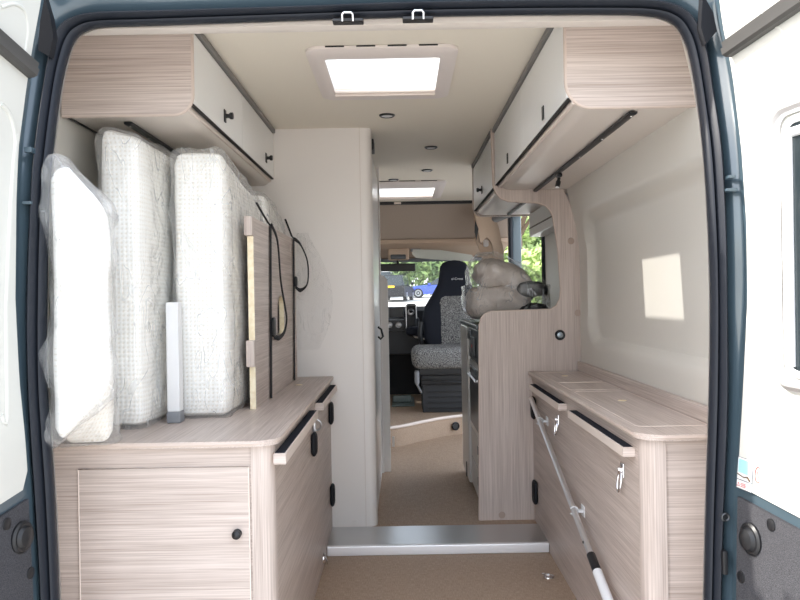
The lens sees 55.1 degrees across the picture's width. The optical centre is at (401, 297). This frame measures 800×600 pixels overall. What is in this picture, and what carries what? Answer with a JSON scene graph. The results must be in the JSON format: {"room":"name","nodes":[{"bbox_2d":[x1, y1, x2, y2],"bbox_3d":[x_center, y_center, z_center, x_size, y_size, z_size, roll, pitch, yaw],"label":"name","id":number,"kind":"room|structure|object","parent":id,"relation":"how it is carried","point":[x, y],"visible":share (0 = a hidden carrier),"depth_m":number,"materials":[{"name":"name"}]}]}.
{"room":"vehicle interior","nodes":[
{"label":"vehicle interior","id":0,"kind":"room"},
{"bbox_2d":[48,108,102,436],"bbox_3d":[-1.027,0.183,4.230,0.080,2.150,4.740,-1,0,0],"label":"wall","id":1,"kind":"structure","parent":0,"point":[76,144],"depth_m":2.32,"materials":[{"name":"grey plastic"}]},
{"bbox_2d":[0,0,43,599],"bbox_3d":[-0.941,0.216,1.400,0.158,1.980,0.786,-1,0,10],"label":"door","id":2,"kind":"structure","parent":1,"relation":"in","point":[19,19],"depth_m":1.72,"materials":[{"name":"blue paint"}]},
{"bbox_2d":[61,34,274,185],"bbox_3d":[-0.791,-0.671,2.973,0.411,0.281,1.460,-1,0,0],"label":"upper cabinet","id":3,"kind":"object","parent":1,"relation":"attached to","point":[178,89],"visible":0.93,"depth_m":2.25,"materials":[{"name":"beige laminate"}]},
{"bbox_2d":[124,122,179,156],"bbox_3d":[-0.831,-0.529,2.765,0.024,0.012,0.870,-1,0,0],"label":"track light","id":4,"kind":"object","parent":3,"relation":"attached to","point":[131,125],"visible":0.62,"depth_m":2.52,"materials":[{"name":"black plastic"}]},
{"bbox_2d":[243,128,377,526],"bbox_3d":[-0.560,0.148,3.752,0.855,1.930,0.095,-1,0,0],"label":"wall","id":5,"kind":"structure","parent":0,"point":[321,185],"depth_m":3.71,"materials":[{"name":"white laminate"}]},
{"bbox_2d":[204,28,545,201],"bbox_3d":[-0.045,-0.873,4.305,2.060,0.093,4.710,-1,0,0],"label":"ceiling","id":6,"kind":"structure","parent":0,"point":[274,69],"depth_m":3.19,"materials":[{"name":"beige"}]},
{"bbox_2d":[305,44,457,99],"bbox_3d":[-0.067,-0.896,2.821,0.508,0.205,0.647,-1,0,0],"label":"window","id":7,"kind":"structure","parent":6,"relation":"attached to","point":[403,71],"depth_m":3.01,"materials":[{"name":"white plastic"}]},
{"bbox_2d":[379,113,394,117],"bbox_3d":[-0.065,-0.822,3.462,0.072,0.008,0.072,-1,0,0],"label":"recessed light","id":8,"kind":"object","parent":6,"relation":"in","point":[383,115],"visible":1,"depth_m":3.44,"materials":[{"name":"grey metal"}]},
{"bbox_2d":[379,180,446,198],"bbox_3d":[-0.038,-0.897,5.849,0.715,0.205,0.902,-1,0,0],"label":"window","id":9,"kind":"structure","parent":6,"relation":"attached to","point":[413,189],"depth_m":6.10,"materials":[{"name":"white"}]},
{"bbox_2d":[421,169,432,171],"bbox_3d":[0.165,-0.826,4.974,0.072,0.008,0.072,-1,0,0],"label":"recessed light","id":10,"kind":"object","parent":6,"relation":"in","point":[423,170],"visible":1,"depth_m":4.95,"materials":[{"name":"grey metal"}]},
{"bbox_2d":[424,146,437,149],"bbox_3d":[0.162,-0.826,4.216,0.072,0.008,0.072,-1,0,0],"label":"recessed light","id":11,"kind":"object","parent":6,"relation":"in","point":[425,147],"visible":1,"depth_m":4.20,"materials":[{"name":"grey metal"}]},
{"bbox_2d":[390,394,462,447],"bbox_3d":[0.004,1.082,6.667,1.934,0.277,2.666,-1,0,0],"label":"step","id":12,"kind":"structure","parent":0,"point":[410,424],"depth_m":6.05,"materials":[{"name":"plastic"}]},
{"bbox_2d":[392,395,414,406],"bbox_3d":[0.016,0.915,7.010,0.200,0.074,0.580,-1,0,0],"label":"tray","id":13,"kind":"object","parent":12,"relation":"on","point":[398,400],"visible":1,"depth_m":6.90,"materials":[{"name":"grey plastic"}]},
{"bbox_2d":[388,304,425,394],"bbox_3d":[-0.026,0.505,7.460,1.830,0.901,1.180,-1,0,0],"label":"dashboard","id":14,"kind":"object","parent":12,"relation":"on","point":[403,321],"visible":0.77,"depth_m":7.11,"materials":[{"name":"grey plastic"}]},
{"bbox_2d":[406,326,423,335],"bbox_3d":[0.132,0.298,6.925,0.180,0.080,0.110,-1,0,0],"label":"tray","id":15,"kind":"object","parent":14,"relation":"on","point":[410,330],"depth_m":6.87,"materials":[{"name":"black plastic"}]},
{"bbox_2d":[411,260,473,412],"bbox_3d":[0.418,0.307,6.521,0.675,1.281,0.641,-1,0,0],"label":"seat","id":16,"kind":"object","parent":12,"relation":"on","point":[437,361],"visible":0.84,"depth_m":6.63,"materials":[{"name":"grey fabric"}]},
{"bbox_2d":[411,344,460,368],"bbox_3d":[0.376,0.488,6.460,0.585,0.180,0.520,-1,0,0],"label":"seat cushion","id":17,"kind":"object","parent":16,"relation":"on","point":[423,356],"depth_m":6.21,"materials":[{"name":"grey fabric"}]},
{"bbox_2d":[428,391,461,408],"bbox_3d":[0.427,0.844,6.357,0.415,0.148,0.010,-1,0,0],"label":"vent","id":18,"kind":"object","parent":16,"relation":"attached to","point":[436,399],"depth_m":6.36,"materials":[{"name":"black plastic"}]},
{"bbox_2d":[452,422,459,429],"bbox_3d":[0.434,1.023,6.121,0.068,0.068,0.016,-1,0,-27],"label":"socket","id":19,"kind":"object","parent":12,"relation":"attached to","point":[455,425],"depth_m":6.12,"materials":[{"name":"black plastic"}]},
{"bbox_2d":[380,204,507,239],"bbox_3d":[-0.032,-0.710,6.800,1.960,0.400,0.400,-1,0,0],"label":"wall","id":20,"kind":"structure","parent":0,"point":[421,221],"depth_m":6.72,"materials":[{"name":"beige plastic"}]},
{"bbox_2d":[381,260,414,271],"bbox_3d":[-0.035,-0.327,7.149,0.327,0.159,0.118,-1,0,0],"label":"mirror","id":21,"kind":"object","parent":20,"relation":"attached to","point":[411,266],"visible":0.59,"depth_m":7.09,"materials":[{"name":"black plastic"}]},
{"bbox_2d":[388,248,408,260],"bbox_3d":[-0.027,-0.397,6.952,0.189,0.108,0.095,-1,0,0],"label":"console","id":22,"kind":"object","parent":20,"relation":"attached to","point":[393,254],"visible":0.96,"depth_m":6.92,"materials":[{"name":"beige plastic"}]},
{"bbox_2d":[380,200,471,204],"bbox_3d":[-0.199,-0.812,6.580,1.610,0.026,0.050,-1,0,0],"label":"trim","id":23,"kind":"structure","parent":20,"relation":"attached to","point":[460,201],"depth_m":6.58,"materials":[{"name":"black plastic"}]},
{"bbox_2d":[381,257,481,261],"bbox_3d":[-0.026,-0.364,7.225,1.960,0.052,0.090,-1,0,0],"label":"trim","id":24,"kind":"structure","parent":20,"relation":"attached to","point":[475,258],"depth_m":7.20,"materials":[{"name":"grey plastic"}]},
{"bbox_2d":[411,249,473,261],"bbox_3d":[0.370,-0.393,6.970,0.572,0.133,0.060,-1,0,0],"label":"sun visor","id":25,"kind":"object","parent":20,"relation":"attached to","point":[417,253],"visible":0.9,"depth_m":6.94,"materials":[{"name":"grey fabric"}]},
{"bbox_2d":[380,238,507,258],"bbox_3d":[-0.029,-0.500,7.050,1.960,0.280,0.500,-1,0,0],"label":"trim","id":26,"kind":"structure","parent":20,"relation":"attached to","point":[469,246],"depth_m":6.84,"materials":[{"name":"beige plastic"}]},
{"bbox_2d":[474,221,477,239],"bbox_3d":[0.625,-0.567,6.393,0.034,0.167,0.015,-1,0,0],"label":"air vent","id":27,"kind":"object","parent":20,"relation":"attached to","point":[476,222],"depth_m":6.39,"materials":[{"name":"black plastic"}]},
{"bbox_2d":[472,206,503,260],"bbox_3d":[0.741,-0.213,6.522,0.265,1.135,0.275,-1,0,0],"label":"trim","id":28,"kind":"structure","parent":20,"relation":"attached to","point":[487,233],"depth_m":6.40,"materials":[{"name":"beige plastic"}]},
{"bbox_2d":[314,434,576,599],"bbox_3d":[0.010,1.161,4.075,1.980,0.117,4.550,-1,0,0],"label":"floor","id":29,"kind":"structure","parent":0,"point":[427,483],"depth_m":3.30,"materials":[{"name":"plastic"}]},
{"bbox_2d":[54,384,336,599],"bbox_3d":[-0.636,0.775,2.865,0.671,0.752,1.675,-1,0,0],"label":"base cabinet","id":30,"kind":"object","parent":29,"relation":"on","point":[239,523],"visible":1,"depth_m":2.05,"materials":[{"name":"brown wood"}]},
{"bbox_2d":[53,376,332,450],"bbox_3d":[-0.653,0.391,2.865,0.650,0.018,1.676,-1,0,0],"label":"countertop","id":31,"kind":"structure","parent":30,"relation":"on","point":[269,424],"depth_m":2.24,"materials":[{"name":"brown wood"}]},
{"bbox_2d":[38,155,120,448],"bbox_3d":[-0.819,0.022,1.973,0.183,0.726,0.517,-1,0,-19],"label":"mattress","id":32,"kind":"object","parent":31,"relation":"on","point":[83,364],"visible":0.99,"depth_m":1.78,"materials":[{"name":"white fabric"}]},
{"bbox_2d":[96,127,176,428],"bbox_3d":[-0.822,-0.069,2.693,0.167,0.908,0.949,-1,0,0],"label":"mattress","id":33,"kind":"object","parent":31,"relation":"on","point":[136,176],"visible":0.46,"depth_m":2.26,"materials":[{"name":"white fabric"}]},
{"bbox_2d":[166,302,184,422],"bbox_3d":[-0.702,0.198,2.373,0.044,0.372,0.049,-1,0,0],"label":"support post","id":34,"kind":"object","parent":31,"relation":"on","point":[174,355],"visible":1,"depth_m":2.35,"materials":[{"name":"white plastic"}]},
{"bbox_2d":[168,147,260,417],"bbox_3d":[-0.641,-0.052,2.752,0.214,0.867,0.696,-1,0,0],"label":"mattress","id":35,"kind":"object","parent":31,"relation":"on","point":[211,203],"visible":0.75,"depth_m":2.44,"materials":[{"name":"white fabric"}]},
{"bbox_2d":[251,191,284,332],"bbox_3d":[-0.624,-0.029,3.366,0.183,0.820,0.534,-1,0,0],"label":"mattress","id":36,"kind":"object","parent":31,"relation":"on","point":[268,211],"visible":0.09,"depth_m":3.18,"materials":[{"name":"white fabric"}]},
{"bbox_2d":[244,216,296,408],"bbox_3d":[-0.515,0.051,3.123,0.029,0.659,1.053,-1,0,0],"label":"board","id":37,"kind":"object","parent":31,"relation":"on","point":[257,232],"visible":0.94,"depth_m":2.86,"materials":[{"name":"brown wood"}]},
{"bbox_2d":[255,202,287,397],"bbox_3d":[-0.491,0.015,3.008,0.031,0.731,0.423,-1,0,6],"label":"strap","id":38,"kind":"object","parent":31,"relation":"on","point":[272,319],"visible":1,"depth_m":2.94,"materials":[{"name":"black fabric"}]},
{"bbox_2d":[284,219,308,379],"bbox_3d":[-0.494,0.013,3.535,0.054,0.734,0.233,-1,0,19],"label":"strap","id":39,"kind":"object","parent":31,"relation":"on","point":[295,279],"visible":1,"depth_m":3.56,"materials":[{"name":"black fabric"}]},
{"bbox_2d":[323,553,327,563],"bbox_3d":[-0.323,1.111,3.270,0.022,0.048,0.049,-1,0,0],"label":"ring","id":40,"kind":"object","parent":30,"relation":"attached to","point":[324,555],"visible":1,"depth_m":3.25,"materials":[{"name":"silver metal"}]},
{"bbox_2d":[381,275,390,471],"bbox_3d":[-0.410,0.485,4.895,0.664,1.250,0.040,-1,0,0],"label":"wall","id":41,"kind":"structure","parent":29,"relation":"on","point":[384,283],"depth_m":4.88,"materials":[{"name":"white laminate"}]},
{"bbox_2d":[326,524,549,555],"bbox_3d":[0.162,1.116,3.549,0.989,0.043,0.302,-1,0,0],"label":"step","id":42,"kind":"structure","parent":29,"relation":"on","point":[493,538],"depth_m":3.48,"materials":[{"name":"silver metal"}]},
{"bbox_2d":[459,319,479,494],"bbox_3d":[0.639,0.611,4.343,0.533,0.962,1.085,-1,0,0],"label":"kitchen cabinet","id":43,"kind":"object","parent":29,"relation":"on","point":[469,327],"visible":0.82,"depth_m":4.40,"materials":[{"name":"grey"}]},
{"bbox_2d":[459,319,479,328],"bbox_3d":[0.632,0.141,4.343,0.527,0.021,1.085,-1,0,0],"label":"countertop","id":44,"kind":"structure","parent":43,"relation":"on","point":[473,323],"depth_m":4.36,"materials":[{"name":"grey stone"}]},
{"bbox_2d":[470,366,475,374],"bbox_3d":[0.385,0.391,4.150,0.005,0.025,0.300,-1,0,0],"label":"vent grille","id":45,"kind":"object","parent":43,"relation":"attached to","point":[472,368],"depth_m":4.13,"materials":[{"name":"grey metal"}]},
{"bbox_2d":[465,252,548,319],"bbox_3d":[0.560,-0.063,4.204,0.484,0.386,0.499,-1,0,0],"label":"wrapped bundle","id":46,"kind":"object","parent":43,"relation":"on","point":[503,285],"visible":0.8,"depth_m":4.04,"materials":[{"name":"beige fabric"}]},
{"bbox_2d":[465,285,530,319],"bbox_3d":[0.532,0.024,4.205,0.348,0.212,0.386,-1,0,0],"label":"cushion","id":47,"kind":"object","parent":46,"relation":"on","point":[481,299],"depth_m":4.03,"materials":[{"name":"beige fabric"}]},
{"bbox_2d":[472,258,533,299],"bbox_3d":[0.562,-0.101,4.213,0.336,0.239,0.348,-1,0,0],"label":"cushion","id":48,"kind":"object","parent":46,"relation":"on","point":[497,279],"depth_m":4.05,"materials":[{"name":"beige fabric"}]},
{"bbox_2d":[478,129,580,519],"bbox_3d":[0.629,0.128,3.784,0.533,1.929,0.028,-1,0,0],"label":"divider","id":49,"kind":"object","parent":29,"relation":"on","point":[512,344],"visible":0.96,"depth_m":3.78,"materials":[{"name":"brown wood"}]},
{"bbox_2d":[555,330,564,339],"bbox_3d":[0.781,0.182,3.776,0.052,0.052,0.009,-1,0,0],"label":"power socket","id":50,"kind":"object","parent":49,"relation":"attached to","point":[559,334],"depth_m":3.77,"materials":[{"name":"grey"}]},
{"bbox_2d":[542,573,553,578],"bbox_3d":[0.593,1.119,3.100,0.050,0.020,0.050,-1,0,0],"label":"ring","id":51,"kind":"object","parent":29,"relation":"on","point":[546,575],"visible":1,"depth_m":3.08,"materials":[{"name":"silver metal"}]},
{"bbox_2d":[529,377,706,599],"bbox_3d":[0.746,0.751,2.905,0.290,0.752,1.739,-1,0,0],"label":"base cabinet","id":52,"kind":"object","parent":29,"relation":"on","point":[639,503],"visible":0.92,"depth_m":2.28,"materials":[{"name":"brown wood"}]},
{"bbox_2d":[529,397,613,599],"bbox_3d":[0.616,0.748,2.780,0.030,0.568,1.686,-1,0,0],"label":"support pole","id":53,"kind":"object","parent":52,"relation":"attached to","point":[604,590],"visible":1,"depth_m":2.66,"materials":[{"name":"silver metal"}]},
{"bbox_2d":[528,361,707,440],"bbox_3d":[0.753,0.343,2.894,0.262,0.063,1.762,-1,0,0],"label":"countertop","id":54,"kind":"structure","parent":52,"relation":"on","point":[640,410],"depth_m":2.53,"materials":[{"name":"brown wood"}]},
{"bbox_2d":[507,216,521,267],"bbox_3d":[0.934,0.149,6.369,0.108,2.150,0.303,-1,0,0],"label":"wall pillar","id":55,"kind":"structure","parent":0,"point":[513,223],"depth_m":6.25,"materials":[{"name":"grey metal"}]},
{"bbox_2d":[545,38,708,405],"bbox_3d":[0.883,0.150,3.330,0.239,2.150,2.940,-1,0,0],"label":"wall","id":56,"kind":"structure","parent":0,"point":[640,221],"depth_m":2.76,"materials":[{"name":"grey plastic"}]},
{"bbox_2d":[83,16,670,35],"bbox_3d":[-0.039,-0.808,2.103,1.950,0.222,0.275,-1,0,0],"label":"trim","id":57,"kind":"structure","parent":56,"relation":"attached to","point":[444,23],"depth_m":1.97,"materials":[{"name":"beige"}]},
{"bbox_2d":[18,0,743,599],"bbox_3d":[-0.062,0.155,2.080,2.336,2.474,0.640,-1,0,0],"label":"trim","id":58,"kind":"structure","parent":56,"relation":"attached to","point":[63,23],"depth_m":1.81,"materials":[{"name":"black rubber"}]},
{"bbox_2d":[492,217,509,221],"bbox_3d":[0.708,-0.576,5.400,0.062,0.101,1.002,-1,0,0],"label":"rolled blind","id":59,"kind":"object","parent":56,"relation":"attached to","point":[494,219],"visible":0.37,"depth_m":5.49,"materials":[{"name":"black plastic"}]},
{"bbox_2d":[471,131,569,236],"bbox_3d":[0.652,-0.607,4.313,0.464,0.460,1.006,-1,0,0],"label":"upper cabinet","id":60,"kind":"object","parent":56,"relation":"attached to","point":[486,203],"visible":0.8,"depth_m":4.37,"materials":[{"name":"beige laminate"}]},
{"bbox_2d":[507,203,525,214],"bbox_3d":[0.659,-0.510,4.275,0.024,0.012,0.850,-1,0,0],"label":"track light","id":61,"kind":"object","parent":60,"relation":"attached to","point":[520,205],"visible":0.48,"depth_m":4.37,"materials":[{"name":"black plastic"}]},
{"bbox_2d":[541,236,545,304],"bbox_3d":[0.904,0.204,4.800,0.037,1.760,0.037,-1,0,23],"label":"trim","id":62,"kind":"structure","parent":56,"relation":"attached to","point":[542,238],"depth_m":4.79,"materials":[{"name":"black plastic"}]},
{"bbox_2d":[492,26,695,189],"bbox_3d":[0.648,-0.681,2.950,0.400,0.311,1.652,-1,0,0],"label":"upper cabinet","id":63,"kind":"object","parent":56,"relation":"attached to","point":[576,83],"visible":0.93,"depth_m":2.26,"materials":[{"name":"beige laminate"}]},
{"bbox_2d":[533,111,637,191],"bbox_3d":[0.656,-0.495,2.975,0.031,0.073,1.590,-1,0,0],"label":"track light","id":64,"kind":"object","parent":63,"relation":"attached to","point":[558,174],"visible":1,"depth_m":2.71,"materials":[{"name":"black plastic"}]},
{"bbox_2d":[716,0,799,599],"bbox_3d":[0.863,0.185,1.400,0.142,1.980,0.784,-1,0,-10],"label":"door","id":65,"kind":"structure","parent":56,"relation":"in","point":[760,42],"depth_m":1.65,"materials":[{"name":"blue paint"}]},
{"bbox_2d":[738,458,748,474],"bbox_3d":[0.772,0.381,1.731,0.003,0.031,0.036,-1,0,-10],"label":"sticker","id":66,"kind":"object","parent":65,"relation":"on","point":[743,463],"depth_m":1.73,"materials":[{"name":"blue paper"}]},
{"bbox_3d":[-0.573,0.148,4.840,0.830,1.930,0.040,-1,0,0],"label":"wall","id":67,"kind":"structure","parent":0,"visible":0},
{"bbox_2d":[371,139,383,504],"bbox_3d":[-0.131,0.140,4.332,0.063,1.930,1.055,-1,0,0],"label":"door","id":68,"kind":"structure","parent":67,"relation":"in","point":[379,335],"depth_m":4.41,"materials":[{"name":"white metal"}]},
{"label":"outside","id":69,"kind":"structure","parent":0,"visible":0},
{"bbox_2d":[388,295,431,306],"bbox_3d":[0.013,0.772,40.000,240.000,1.975,200.000,-1,0,0],"label":"ground","id":70,"kind":"structure","parent":69,"point":[394,301],"depth_m":48.76,"materials":[{"name":"white"}]},
{"bbox_2d":[381,271,393,274],"bbox_3d":[-1.367,-0.991,57.000,2.260,1.834,4.400,-1,0,6],"label":"parked car","id":71,"kind":"object","parent":70,"relation":"on","point":[389,272],"visible":0.02,"depth_m":55.09,"materials":[{"name":"white paint"}]},
{"bbox_2d":[381,262,396,274],"bbox_3d":[-3.105,-3.463,61.895,5.565,7.193,5.815,-1,0,0],"label":"broadleaf tree","id":72,"kind":"object","parent":70,"relation":"on","point":[381,262],"visible":0.02,"depth_m":60.46,"materials":[{"name":"green plant"}]},
{"bbox_2d":[382,275,414,300],"bbox_3d":[-0.354,-0.638,49.986,2.160,1.646,4.128,-1,0,10],"label":"parked car","id":73,"kind":"object","parent":70,"relation":"on","point":[398,285],"visible":0.62,"depth_m":48.15,"materials":[{"name":"black paint"}]},
{"bbox_2d":[393,262,417,286],"bbox_3d":[-0.061,-4.254,69.081,5.922,8.369,5.697,-1,0,0],"label":"broadleaf tree","id":74,"kind":"object","parent":70,"relation":"on","point":[408,273],"visible":0.04,"depth_m":67.23,"materials":[{"name":"green plant"}]},
{"bbox_2d":[413,278,438,297],"bbox_3d":[2.638,-0.737,54.200,4.600,1.408,2.210,-1,0,3],"label":"parked car","id":75,"kind":"object","parent":70,"relation":"on","point":[420,290],"visible":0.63,"depth_m":53.34,"materials":[{"name":"blue paint"}]},
{"bbox_2d":[408,261,445,294],"bbox_3d":[3.084,-3.571,61.966,5.722,7.177,5.874,-1,0,0],"label":"broadleaf tree","id":76,"kind":"object","parent":70,"relation":"on","point":[425,270],"visible":0.19,"depth_m":60.30,"materials":[{"name":"green plant"}]},
{"bbox_2d":[462,261,479,286],"bbox_3d":[6.016,-4.611,68.960,5.865,8.947,5.728,-1,0,0],"label":"broadleaf tree","id":77,"kind":"object","parent":70,"relation":"on","point":[471,264],"visible":0.06,"depth_m":67.27,"materials":[{"name":"green plant"}]},
{"bbox_2d":[504,216,536,267],"bbox_3d":[9.043,-3.703,61.975,5.746,7.154,5.898,-1,0,0],"label":"broadleaf tree","id":78,"kind":"object","parent":70,"relation":"on","point":[527,241],"visible":0.09,"depth_m":61.34,"materials":[{"name":"green plant"}]},
{"bbox_2d":[504,242,541,302],"bbox_3d":[3.003,0.118,18.105,2.471,2.774,2.470,-1,0,0],"label":"bush","id":79,"kind":"object","parent":70,"relation":"on","point":[531,260],"visible":0.09,"depth_m":17.61,"materials":[{"name":"green plant"}]},
{"bbox_2d":[521,216,528,255],"bbox_3d":[3.961,-2.554,25.937,5.167,7.438,4.994,-1,0,0],"label":"tree","id":80,"kind":"object","parent":70,"relation":"on","point":[524,225],"visible":0.02,"depth_m":25.91,"materials":[{"name":"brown plant"}]},
{"bbox_2d":[527,217,540,248],"bbox_3d":[11.658,-4.680,69.034,5.399,8.737,5.978,-1,0,0],"label":"broadleaf tree","id":81,"kind":"object","parent":70,"relation":"on","point":[538,239],"visible":0.04,"depth_m":67.11,"materials":[{"name":"green plant"}]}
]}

